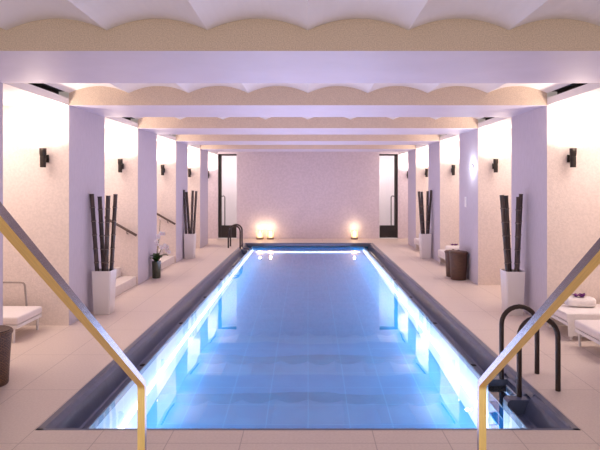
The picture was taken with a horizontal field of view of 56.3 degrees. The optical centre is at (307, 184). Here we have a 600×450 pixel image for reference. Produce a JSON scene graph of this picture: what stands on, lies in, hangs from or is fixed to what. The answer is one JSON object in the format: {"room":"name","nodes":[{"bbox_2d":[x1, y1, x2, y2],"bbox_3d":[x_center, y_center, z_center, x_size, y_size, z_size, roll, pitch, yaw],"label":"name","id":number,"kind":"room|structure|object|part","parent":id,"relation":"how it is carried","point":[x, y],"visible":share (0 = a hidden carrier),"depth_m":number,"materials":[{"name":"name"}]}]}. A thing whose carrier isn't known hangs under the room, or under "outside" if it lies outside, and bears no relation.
{"room":"spa","nodes":[
{"label":"spa","id":0,"kind":"room"},
{"bbox_2d":[0,82,2,324],"bbox_3d":[-3.775,0.356,4.520,1.950,2.580,1.240,0,0,0],"label":"wall","id":1,"kind":"structure","parent":0,"point":[1,84],"depth_m":5.12,"materials":[{"name":"paint"}]},
{"bbox_2d":[3,105,104,325],"bbox_3d":[-3.775,0.356,7.135,1.950,2.580,1.150,0,0,0],"label":"wall","id":2,"kind":"structure","parent":0,"point":[50,203],"depth_m":6.56,"materials":[{"name":"paint"}]},
{"bbox_2d":[3,83,68,104],"bbox_3d":[-2.880,-0.975,5.850,0.160,0.082,1.420,0,0,0],"label":"trim","id":3,"kind":"structure","parent":2,"relation":"attached to","point":[25,89],"depth_m":5.84,"materials":[{"name":"paint"}]},
{"bbox_2d":[39,148,48,166],"bbox_3d":[-3.060,-0.314,6.492,0.078,0.220,0.133,0,0,0],"label":"wall sconce","id":4,"kind":"object","parent":2,"relation":"attached to","point":[44,158],"visible":1,"depth_m":6.44,"materials":[{"name":"grey metal"}]},
{"bbox_3d":[-3.060,-0.377,6.465,0.078,0.095,0.078,0,0,0],"label":"lamp shade","id":5,"kind":"part","parent":4,"relation":"part of","materials":[{"name":"grey metal"}]},
{"bbox_3d":[-3.060,-0.267,6.465,0.067,0.125,0.067,0,0,0],"label":"lamp shade","id":6,"kind":"part","parent":4,"relation":"part of","materials":[{"name":"grey metal"}]},
{"bbox_2d":[28,83,64,93],"bbox_3d":[-2.875,-1.134,5.850,0.150,0.340,1.420,0,0,0],"label":"trim","id":7,"kind":"structure","parent":2,"relation":"attached to","point":[40,85],"depth_m":6.23,"materials":[{"name":"grey metal"}]},
{"bbox_2d":[3,89,210,154],"bbox_3d":[-3.855,-1.119,8.400,1.790,0.370,18.000,0,0,0],"label":"ceiling","id":8,"kind":"structure","parent":0,"point":[9,97],"depth_m":6.34,"materials":[{"name":"white paint"}]},
{"bbox_2d":[105,128,156,284],"bbox_3d":[-3.775,0.356,9.795,1.950,2.580,1.150,0,0,0],"label":"wall","id":9,"kind":"structure","parent":0,"point":[135,187],"depth_m":9.22,"materials":[{"name":"paint"}]},
{"bbox_2d":[118,159,123,172],"bbox_3d":[-3.060,-0.314,9.152,0.078,0.220,0.133,0,0,0],"label":"wall sconce","id":10,"kind":"object","parent":9,"relation":"attached to","point":[120,161],"visible":1,"depth_m":9.10,"materials":[{"name":"grey metal"}]},
{"bbox_3d":[-3.060,-0.267,9.125,0.067,0.125,0.067,0,0,0],"label":"lamp shade","id":11,"kind":"part","parent":10,"relation":"part of","materials":[{"name":"grey metal"}]},
{"bbox_2d":[105,117,137,127],"bbox_3d":[-2.880,-0.975,8.465,0.160,0.082,1.510,0,0,0],"label":"trim","id":12,"kind":"structure","parent":9,"relation":"attached to","point":[120,121],"depth_m":8.50,"materials":[{"name":"paint"}]},
{"bbox_2d":[110,219,136,235],"bbox_3d":[-3.600,0.371,9.174,1.621,0.946,0.090,0,0,0],"label":"wall handrail","id":13,"kind":"object","parent":9,"relation":"attached to","point":[117,224],"visible":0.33,"depth_m":9.13,"materials":[{"name":"brown"}]},
{"bbox_2d":[157,141,187,262],"bbox_3d":[-3.775,0.356,12.455,1.950,2.580,1.150,0,0,0],"label":"wall","id":14,"kind":"structure","parent":0,"point":[171,185],"depth_m":11.88,"materials":[{"name":"paint"}]},
{"bbox_2d":[161,165,164,174],"bbox_3d":[-3.060,-0.314,11.812,0.078,0.220,0.133,0,0,0],"label":"wall sconce","id":15,"kind":"object","parent":14,"relation":"attached to","point":[162,166],"visible":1,"depth_m":11.76,"materials":[{"name":"grey metal"}]},
{"bbox_2d":[157,135,175,140],"bbox_3d":[-2.880,-0.975,11.125,0.160,0.082,1.510,0,0,0],"label":"trim","id":16,"kind":"structure","parent":14,"relation":"attached to","point":[165,137],"depth_m":11.25,"materials":[{"name":"paint"}]},
{"bbox_2d":[157,213,175,224],"bbox_3d":[-3.600,0.371,11.834,1.621,0.946,0.090,0,0,0],"label":"wall handrail","id":17,"kind":"object","parent":14,"relation":"attached to","point":[158,214],"visible":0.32,"depth_m":11.79,"materials":[{"name":"brown"}]},
{"bbox_2d":[188,149,207,247],"bbox_3d":[-3.775,0.356,15.115,1.950,2.580,1.150,0,0,0],"label":"wall","id":18,"kind":"structure","parent":0,"point":[197,158],"depth_m":14.54,"materials":[{"name":"paint"}]},
{"bbox_2d":[188,145,199,148],"bbox_3d":[-2.880,-0.975,13.785,0.160,0.082,1.510,0,0,0],"label":"trim","id":19,"kind":"structure","parent":18,"relation":"attached to","point":[189,146],"depth_m":13.95,"materials":[{"name":"paint"}]},
{"bbox_2d":[0,239,599,449],"bbox_3d":[0.000,1.771,8.300,9.500,0.250,17.800,0,0,0],"label":"floor","id":20,"kind":"structure","parent":0,"point":[49,365],"depth_m":4.87,"materials":[{"name":"tile"}]},
{"bbox_2d":[0,325,12,386],"bbox_3d":[-2.630,1.408,4.620,0.356,0.477,0.356,0,0,0],"label":"wicker basket","id":21,"kind":"object","parent":20,"relation":"on","point":[6,332],"visible":1,"depth_m":4.59,"materials":[{"name":"brown wicker"}]},
{"bbox_3d":[-2.630,1.197,4.620,0.319,0.020,0.319,0,0,0],"label":"lid","id":22,"kind":"part","parent":21,"relation":"part of","materials":[{"name":"wicker"}]},
{"bbox_2d":[3,281,41,342],"bbox_3d":[-3.950,1.371,6.099,1.860,0.551,0.552,0,0,0],"label":"sun lounger","id":23,"kind":"object","parent":20,"relation":"on","point":[15,317],"visible":1,"depth_m":6.08,"materials":[{"name":"white fabric"}]},
{"bbox_3d":[-3.072,1.571,5.844,0.032,0.150,0.032,0,0,0],"label":"leg","id":24,"kind":"part","parent":23,"relation":"part of","materials":[{"name":"white metal"}]},
{"bbox_3d":[-3.615,1.417,6.100,1.190,0.086,0.550,0,0,0],"label":"mattress","id":25,"kind":"part","parent":23,"relation":"part of","materials":[{"name":"white fabric"}]},
{"bbox_3d":[-3.955,1.481,6.100,1.850,0.040,0.550,0,0,0],"label":"frame","id":26,"kind":"part","parent":23,"relation":"part of","materials":[{"name":"white metal"}]},
{"bbox_3d":[-3.072,1.571,6.356,0.032,0.150,0.032,0,0,0],"label":"leg","id":27,"kind":"part","parent":23,"relation":"part of","materials":[{"name":"white metal"}]},
{"bbox_2d":[0,202,146,449],"bbox_3d":[-0.583,0.651,1.220,0.100,1.990,1.600,0,0,0],"label":"brass handrail","id":28,"kind":"object","parent":20,"relation":"on","point":[9,227],"visible":1,"depth_m":1.38,"materials":[{"name":"metal"}]},
{"bbox_2d":[89,194,117,314],"bbox_3d":[-2.628,0.879,7.200,0.341,1.534,0.240,0,0,0],"label":"planter","id":29,"kind":"object","parent":20,"relation":"on","point":[103,278],"visible":1,"depth_m":7.14,"materials":[{"name":"white ceramic"}]},
{"bbox_3d":[-2.620,1.369,7.200,0.240,0.555,0.240,0,0,0],"label":"pot","id":30,"kind":"part","parent":29,"relation":"part of","materials":[{"name":"white ceramic"}]},
{"bbox_2d":[108,267,135,296],"bbox_3d":[-3.790,1.139,8.465,1.920,1.015,1.510,0,0,0],"label":"stairs","id":31,"kind":"structure","parent":20,"relation":"on","point":[123,283],"depth_m":8.88,"materials":[{"name":"stone"}]},
{"bbox_2d":[150,218,170,278],"bbox_3d":[-2.596,1.114,9.919,0.396,1.063,0.315,0,0,0],"label":"potted orchid","id":32,"kind":"object","parent":20,"relation":"on","point":[156,264],"visible":1,"depth_m":9.85,"materials":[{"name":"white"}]},
{"bbox_2d":[157,249,174,269],"bbox_3d":[-3.790,1.139,11.125,1.920,1.015,1.510,0,0,0],"label":"stairs","id":33,"kind":"structure","parent":20,"relation":"on","point":[166,261],"depth_m":11.44,"materials":[{"name":"stone"}]},
{"bbox_2d":[183,190,196,258],"bbox_3d":[-2.653,0.877,12.600,0.322,1.537,0.240,0,0,0],"label":"planter","id":34,"kind":"object","parent":20,"relation":"on","point":[190,237],"visible":1,"depth_m":12.54,"materials":[{"name":"white ceramic"}]},
{"bbox_3d":[-2.655,1.369,12.600,0.240,0.555,0.240,0,0,0],"label":"pot","id":35,"kind":"part","parent":34,"relation":"part of","materials":[{"name":"white ceramic"}]},
{"bbox_2d":[228,224,242,248],"bbox_3d":[-1.875,1.828,14.825,0.450,1.576,0.451,0,0,0],"label":"pool ladder","id":36,"kind":"object","parent":20,"relation":"on","point":[233,225],"visible":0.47,"depth_m":14.61,"materials":[{"name":"brown metal"}]},
{"bbox_2d":[256,233,263,239],"bbox_3d":[-1.460,1.511,17.000,0.220,0.270,0.220,0,0,0],"label":"candle lantern","id":37,"kind":"object","parent":20,"relation":"on","point":[259,237],"visible":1,"depth_m":16.95,"materials":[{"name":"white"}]},
{"bbox_2d":[267,231,273,239],"bbox_3d":[-1.140,1.511,17.000,0.220,0.270,0.220,0,0,0],"label":"candle lantern","id":38,"kind":"object","parent":20,"relation":"on","point":[270,237],"visible":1,"depth_m":16.94,"materials":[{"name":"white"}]},
{"bbox_2d":[351,231,357,239],"bbox_3d":[1.410,1.511,17.000,0.220,0.270,0.220,0,0,0],"label":"candle lantern","id":39,"kind":"object","parent":20,"relation":"on","point":[354,237],"visible":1,"depth_m":16.94,"materials":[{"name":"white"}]},
{"bbox_2d":[414,238,419,250],"bbox_3d":[3.660,1.396,14.169,1.860,0.501,0.552,0,0,0],"label":"sun lounger","id":40,"kind":"object","parent":20,"relation":"on","point":[416,241],"visible":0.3,"depth_m":14.23,"materials":[{"name":"fabric"}]},
{"bbox_2d":[418,190,431,258],"bbox_3d":[2.632,0.880,12.600,0.345,1.531,0.240,0,0,0],"label":"planter","id":41,"kind":"object","parent":20,"relation":"on","point":[424,238],"visible":1,"depth_m":12.54,"materials":[{"name":"white ceramic"}]},
{"bbox_3d":[2.635,1.369,12.600,0.240,0.555,0.240,0,0,0],"label":"pot","id":42,"kind":"part","parent":41,"relation":"part of","materials":[{"name":"white ceramic"}]},
{"bbox_2d":[438,250,444,262],"bbox_3d":[3.670,1.396,11.559,1.860,0.501,0.552,0,0,0],"label":"sun lounger","id":43,"kind":"object","parent":20,"relation":"on","point":[441,254],"visible":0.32,"depth_m":11.58,"materials":[{"name":"fabric"}]},
{"bbox_3d":[3.335,1.417,11.560,1.190,0.086,0.550,0,0,0],"label":"mattress","id":44,"kind":"part","parent":43,"relation":"part of","materials":[{"name":"fabric"}]},
{"bbox_3d":[2.960,1.454,11.553,0.420,0.184,0.583,0,0,0],"label":"towel","id":45,"kind":"object","parent":43,"relation":"on","visible":0},
{"bbox_2d":[445,245,458,249],"bbox_3d":[3.000,1.306,11.584,0.290,0.110,0.200,0,0,6],"label":"rolled towel","id":46,"kind":"object","parent":45,"relation":"on","point":[448,247],"visible":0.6,"depth_m":11.50,"materials":[{"name":"white fabric"}]},
{"bbox_2d":[444,249,453,276],"bbox_3d":[2.615,1.400,10.090,0.310,0.493,0.310,0,0,0],"label":"wicker basket","id":47,"kind":"object","parent":20,"relation":"on","point":[447,257],"visible":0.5,"depth_m":10.03,"materials":[{"name":"brown wicker"}]},
{"bbox_2d":[449,250,467,280],"bbox_3d":[2.625,1.387,9.770,0.330,0.519,0.330,0,0,0],"label":"wicker basket","id":48,"kind":"object","parent":20,"relation":"on","point":[458,258],"visible":1,"depth_m":9.65,"materials":[{"name":"brown wicker"}]},
{"bbox_3d":[2.625,1.157,9.770,0.294,0.022,0.294,0,0,0],"label":"lid","id":49,"kind":"part","parent":48,"relation":"part of","materials":[{"name":"wicker"}]},
{"bbox_2d":[499,194,524,315],"bbox_3d":[2.596,0.880,7.150,0.324,1.532,0.240,0,0,0],"label":"planter","id":50,"kind":"object","parent":20,"relation":"on","point":[512,280],"visible":1,"depth_m":7.09,"materials":[{"name":"white ceramic"}]},
{"bbox_3d":[2.610,1.369,7.150,0.240,0.555,0.240,0,0,0],"label":"pot","id":51,"kind":"part","parent":50,"relation":"part of","materials":[{"name":"white ceramic"}]},
{"bbox_2d":[499,304,560,396],"bbox_3d":[1.795,1.828,4.685,0.450,1.576,0.451,0,0,0],"label":"pool ladder","id":52,"kind":"object","parent":20,"relation":"on","point":[508,310],"visible":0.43,"depth_m":4.48,"materials":[{"name":"brown metal"}]},
{"bbox_3d":[1.845,1.368,4.890,0.351,0.656,0.041,0,0,0],"label":"rail","id":53,"kind":"part","parent":52,"relation":"part of","materials":[{"name":"brown metal"}]},
{"bbox_3d":[1.845,1.368,4.480,0.351,0.656,0.041,0,0,0],"label":"rail","id":54,"kind":"part","parent":52,"relation":"part of","materials":[{"name":"brown metal"}]},
{"bbox_2d":[477,238,599,449],"bbox_3d":[0.610,0.651,1.220,0.100,1.990,1.600,0,0,0],"label":"brass handrail","id":55,"kind":"object","parent":20,"relation":"on","point":[590,261],"visible":1,"depth_m":1.50,"materials":[{"name":"metal"}]},
{"bbox_2d":[549,304,599,339],"bbox_3d":[3.680,1.396,6.214,1.860,0.501,0.552,0,0,0],"label":"sun lounger","id":56,"kind":"object","parent":20,"relation":"on","point":[558,315],"visible":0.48,"depth_m":6.14,"materials":[{"name":"white fabric"}]},
{"bbox_3d":[3.685,1.481,6.215,1.850,0.040,0.550,0,0,0],"label":"frame","id":57,"kind":"part","parent":56,"relation":"part of","materials":[{"name":"white"}]},
{"bbox_3d":[3.345,1.417,6.215,1.190,0.086,0.550,0,0,0],"label":"mattress","id":58,"kind":"part","parent":56,"relation":"part of","materials":[{"name":"fabric"}]},
{"bbox_2d":[557,307,599,336],"bbox_3d":[3.060,1.482,6.074,0.640,0.239,0.382,0,0,0],"label":"towel","id":59,"kind":"object","parent":56,"relation":"on","point":[573,313],"visible":0.69,"depth_m":5.93,"materials":[{"name":"white fabric"}]},
{"bbox_2d":[564,296,595,306],"bbox_3d":[3.050,1.306,6.284,0.290,0.110,0.200,0,0,7],"label":"rolled towel","id":60,"kind":"object","parent":56,"relation":"on","point":[572,301],"visible":0.87,"depth_m":6.20,"materials":[{"name":"white fabric"}]},
{"bbox_2d":[573,293,584,296],"bbox_3d":[3.038,1.233,6.256,0.162,0.034,0.119,0,0,0],"label":"flower","id":61,"kind":"object","parent":60,"relation":"on","point":[574,294],"visible":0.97,"depth_m":6.25,"materials":[{"name":"purple plant"}]},
{"bbox_2d":[575,320,599,346],"bbox_3d":[3.650,1.396,5.454,1.860,0.501,0.552,0,0,0],"label":"sun lounger","id":62,"kind":"object","parent":20,"relation":"on","point":[590,329],"visible":1,"depth_m":5.52,"materials":[{"name":"fabric"}]},
{"bbox_3d":[2.772,1.571,5.711,0.032,0.150,0.032,0,0,0],"label":"leg","id":63,"kind":"part","parent":62,"relation":"part of","materials":[{"name":"white"}]},
{"bbox_3d":[3.655,1.481,5.455,1.850,0.040,0.550,0,0,0],"label":"frame","id":64,"kind":"part","parent":62,"relation":"part of","materials":[{"name":"white"}]},
{"bbox_2d":[0,0,599,119],"bbox_3d":[0.000,-1.190,8.400,5.600,0.228,18.000,0,0,0],"label":"ceiling","id":65,"kind":"structure","parent":0,"point":[104,14],"depth_m":3.69,"materials":[{"name":"paint"}]},
{"bbox_2d":[0,19,599,82],"bbox_3d":[0.000,-1.051,4.520,5.600,0.234,1.240,0,0,0],"label":"ceiling beam","id":66,"kind":"structure","parent":65,"relation":"attached to","point":[46,50],"depth_m":3.92,"materials":[{"name":"paint"}]},
{"bbox_2d":[69,86,546,116],"bbox_3d":[0.000,-1.051,7.135,5.600,0.234,1.150,0,0,0],"label":"ceiling beam","id":67,"kind":"structure","parent":65,"relation":"attached to","point":[154,101],"depth_m":6.56,"materials":[{"name":"paint"}]},
{"bbox_2d":[138,117,477,134],"bbox_3d":[0.000,-1.051,9.795,5.600,0.234,1.150,0,0,0],"label":"ceiling beam","id":68,"kind":"structure","parent":65,"relation":"attached to","point":[156,125],"depth_m":9.22,"materials":[{"name":"paint"}]},
{"bbox_2d":[176,135,439,144],"bbox_3d":[0.000,-1.051,12.455,5.600,0.234,1.150,0,0,0],"label":"ceiling beam","id":69,"kind":"structure","parent":65,"relation":"attached to","point":[186,139],"depth_m":11.88,"materials":[{"name":"paint"}]},
{"bbox_2d":[200,145,415,151],"bbox_3d":[0.000,-1.051,15.115,5.600,0.234,1.150,0,0,0],"label":"ceiling beam","id":70,"kind":"structure","parent":65,"relation":"attached to","point":[210,148],"depth_m":14.54,"materials":[{"name":"paint"}]},
{"bbox_2d":[208,152,407,238],"bbox_3d":[0.000,0.221,18.000,9.500,3.050,1.600,0,0,0],"label":"wall","id":71,"kind":"structure","parent":0,"point":[289,195],"depth_m":17.20,"materials":[{"name":"white paint"}]},
{"bbox_2d":[218,154,236,237],"bbox_3d":[-2.478,0.326,17.258,0.575,2.600,0.124,0,0,0],"label":"door","id":72,"kind":"structure","parent":71,"relation":"in","point":[222,229],"depth_m":17.26,"materials":[{"name":"black metal"}]},
{"bbox_3d":[-2.595,0.790,17.248,0.132,0.935,0.061,0,0,25],"label":"handle","id":73,"kind":"part","parent":72,"relation":"part of","materials":[{"name":"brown metal"}]},
{"bbox_3d":[-2.438,1.436,17.290,0.455,0.380,0.040,0,0,0],"label":"kick panel","id":74,"kind":"part","parent":72,"relation":"part of","materials":[{"name":"black metal"}]},
{"bbox_2d":[379,154,397,237],"bbox_3d":[2.478,0.326,17.258,0.575,2.600,0.124,0,0,0],"label":"door","id":75,"kind":"structure","parent":71,"relation":"in","point":[385,231],"depth_m":17.26,"materials":[{"name":"black"}]},
{"bbox_3d":[2.438,1.436,17.290,0.455,0.380,0.040,0,0,0],"label":"kick panel","id":76,"kind":"part","parent":75,"relation":"part of","materials":[{"name":"black metal"}]},
{"bbox_3d":[2.595,0.790,17.248,0.132,0.935,0.061,0,0,-25],"label":"handle","id":77,"kind":"part","parent":75,"relation":"part of","materials":[{"name":"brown metal"}]},
{"bbox_2d":[248,246,367,248],"bbox_3d":[0.000,2.356,15.915,3.540,1.340,0.070,0,0,0],"label":"wall","id":78,"kind":"structure","parent":0,"point":[366,247],"depth_m":15.88,"materials":[{"name":"tile"}]},
{"bbox_2d":[37,243,252,429],"bbox_3d":[-1.700,1.765,9.830,0.263,0.242,12.140,0,0,0],"label":"trim","id":79,"kind":"structure","parent":78,"relation":"attached to","point":[89,403],"depth_m":5.54,"materials":[{"name":"stone"}]},
{"bbox_2d":[245,243,370,245],"bbox_3d":[0.000,1.690,15.858,3.660,0.092,0.086,0,0,0],"label":"trim","id":80,"kind":"structure","parent":78,"relation":"attached to","point":[247,244],"depth_m":15.82,"materials":[{"name":"stone"}]},
{"bbox_2d":[90,247,525,427],"bbox_3d":[0.000,1.746,9.830,3.440,0.001,12.100,0,0,0],"label":"pool water","id":81,"kind":"object","parent":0,"point":[291,337],"visible":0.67,"depth_m":5.48,"materials":[{"name":"blue liquid"}]},
{"bbox_2d":[408,149,427,247],"bbox_3d":[3.775,0.356,15.115,1.950,2.580,1.150,0,0,0],"label":"wall","id":82,"kind":"structure","parent":0,"point":[417,158],"depth_m":14.59,"materials":[{"name":"paint"}]},
{"bbox_2d":[416,145,427,148],"bbox_3d":[2.880,-0.975,13.785,0.160,0.082,1.510,0,0,0],"label":"trim","id":83,"kind":"structure","parent":82,"relation":"attached to","point":[417,146],"depth_m":13.95,"materials":[{"name":"paint"}]},
{"bbox_2d":[428,141,458,262],"bbox_3d":[3.775,0.356,12.455,1.950,2.580,1.150,0,0,0],"label":"wall","id":84,"kind":"structure","parent":0,"point":[444,219],"depth_m":11.88,"materials":[{"name":"paint"}]},
{"bbox_2d":[440,135,458,140],"bbox_3d":[2.880,-0.975,11.125,0.160,0.082,1.510,0,0,0],"label":"trim","id":85,"kind":"structure","parent":84,"relation":"attached to","point":[445,137],"depth_m":11.25,"materials":[{"name":"paint"}]},
{"bbox_2d":[451,165,454,174],"bbox_3d":[3.060,-0.314,11.812,0.078,0.220,0.133,0,0,0],"label":"wall sconce","id":86,"kind":"object","parent":84,"relation":"attached to","point":[453,166],"visible":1,"depth_m":11.76,"materials":[{"name":"grey metal"}]},
{"bbox_2d":[375,259,520,419],"bbox_3d":[1.660,2.382,9.830,0.180,1.288,12.100,0,0,0],"label":"wall","id":87,"kind":"structure","parent":0,"point":[507,386],"depth_m":4.78,"materials":[{"name":"tile"}]},
{"bbox_2d":[36,428,578,429],"bbox_3d":[0.000,1.675,3.771,3.660,0.062,0.022,0,0,0],"label":"trim","id":88,"kind":"structure","parent":87,"relation":"attached to","point":[44,428],"depth_m":3.77,"materials":[{"name":"stone"}]},
{"bbox_2d":[363,243,579,429],"bbox_3d":[1.700,1.765,9.830,0.263,0.242,12.140,0,0,0],"label":"trim","id":89,"kind":"structure","parent":87,"relation":"attached to","point":[534,410],"depth_m":5.73,"materials":[{"name":"stone"}]},
{"bbox_2d":[459,128,510,284],"bbox_3d":[3.775,0.356,9.795,1.950,2.580,1.150,0,0,0],"label":"wall","id":90,"kind":"structure","parent":0,"point":[480,225],"depth_m":9.22,"materials":[{"name":"paint"}]},
{"bbox_2d":[478,117,510,127],"bbox_3d":[2.880,-0.975,8.465,0.160,0.082,1.510,0,0,0],"label":"trim","id":91,"kind":"structure","parent":90,"relation":"attached to","point":[495,121],"depth_m":8.50,"materials":[{"name":"paint"}]},
{"bbox_2d":[492,159,497,172],"bbox_3d":[3.060,-0.314,9.152,0.078,0.220,0.133,0,0,0],"label":"wall sconce","id":92,"kind":"object","parent":90,"relation":"attached to","point":[495,161],"visible":1,"depth_m":9.10,"materials":[{"name":"grey metal"}]},
{"bbox_3d":[3.060,-0.267,9.125,0.067,0.125,0.067,0,0,0],"label":"lamp shade","id":93,"kind":"part","parent":92,"relation":"part of","materials":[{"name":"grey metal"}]},
{"bbox_2d":[405,92,599,154],"bbox_3d":[3.855,-1.119,8.400,1.790,0.370,18.000,0,0,0],"label":"ceiling","id":94,"kind":"structure","parent":0,"point":[594,99],"depth_m":6.50,"materials":[{"name":"white paint"}]},
{"bbox_2d":[511,105,599,325],"bbox_3d":[3.775,0.356,7.135,1.950,2.580,1.150,0,0,0],"label":"wall","id":95,"kind":"structure","parent":0,"point":[561,206],"depth_m":6.56,"materials":[{"name":"paint"}]},
{"bbox_2d":[551,83,587,93],"bbox_3d":[2.875,-1.134,5.850,0.150,0.340,1.420,0,0,0],"label":"trim","id":96,"kind":"structure","parent":95,"relation":"attached to","point":[573,85],"depth_m":6.23,"materials":[{"name":"grey metal"}]},
{"bbox_2d":[567,148,576,166],"bbox_3d":[3.060,-0.314,6.492,0.078,0.220,0.133,0,0,0],"label":"wall sconce","id":97,"kind":"object","parent":95,"relation":"attached to","point":[571,158],"visible":1,"depth_m":6.44,"materials":[{"name":"grey metal"}]},
{"bbox_3d":[3.060,-0.377,6.465,0.078,0.095,0.078,0,0,0],"label":"lamp shade","id":98,"kind":"part","parent":97,"relation":"part of","materials":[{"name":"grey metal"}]},
{"bbox_3d":[3.060,-0.267,6.465,0.067,0.125,0.067,0,0,0],"label":"lamp shade","id":99,"kind":"part","parent":97,"relation":"part of","materials":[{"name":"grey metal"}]},
{"bbox_2d":[547,83,599,104],"bbox_3d":[2.880,-0.975,5.850,0.160,0.082,1.420,0,0,0],"label":"trim","id":100,"kind":"structure","parent":95,"relation":"attached to","point":[589,89],"depth_m":5.93,"materials":[{"name":"paint"}]}
]}

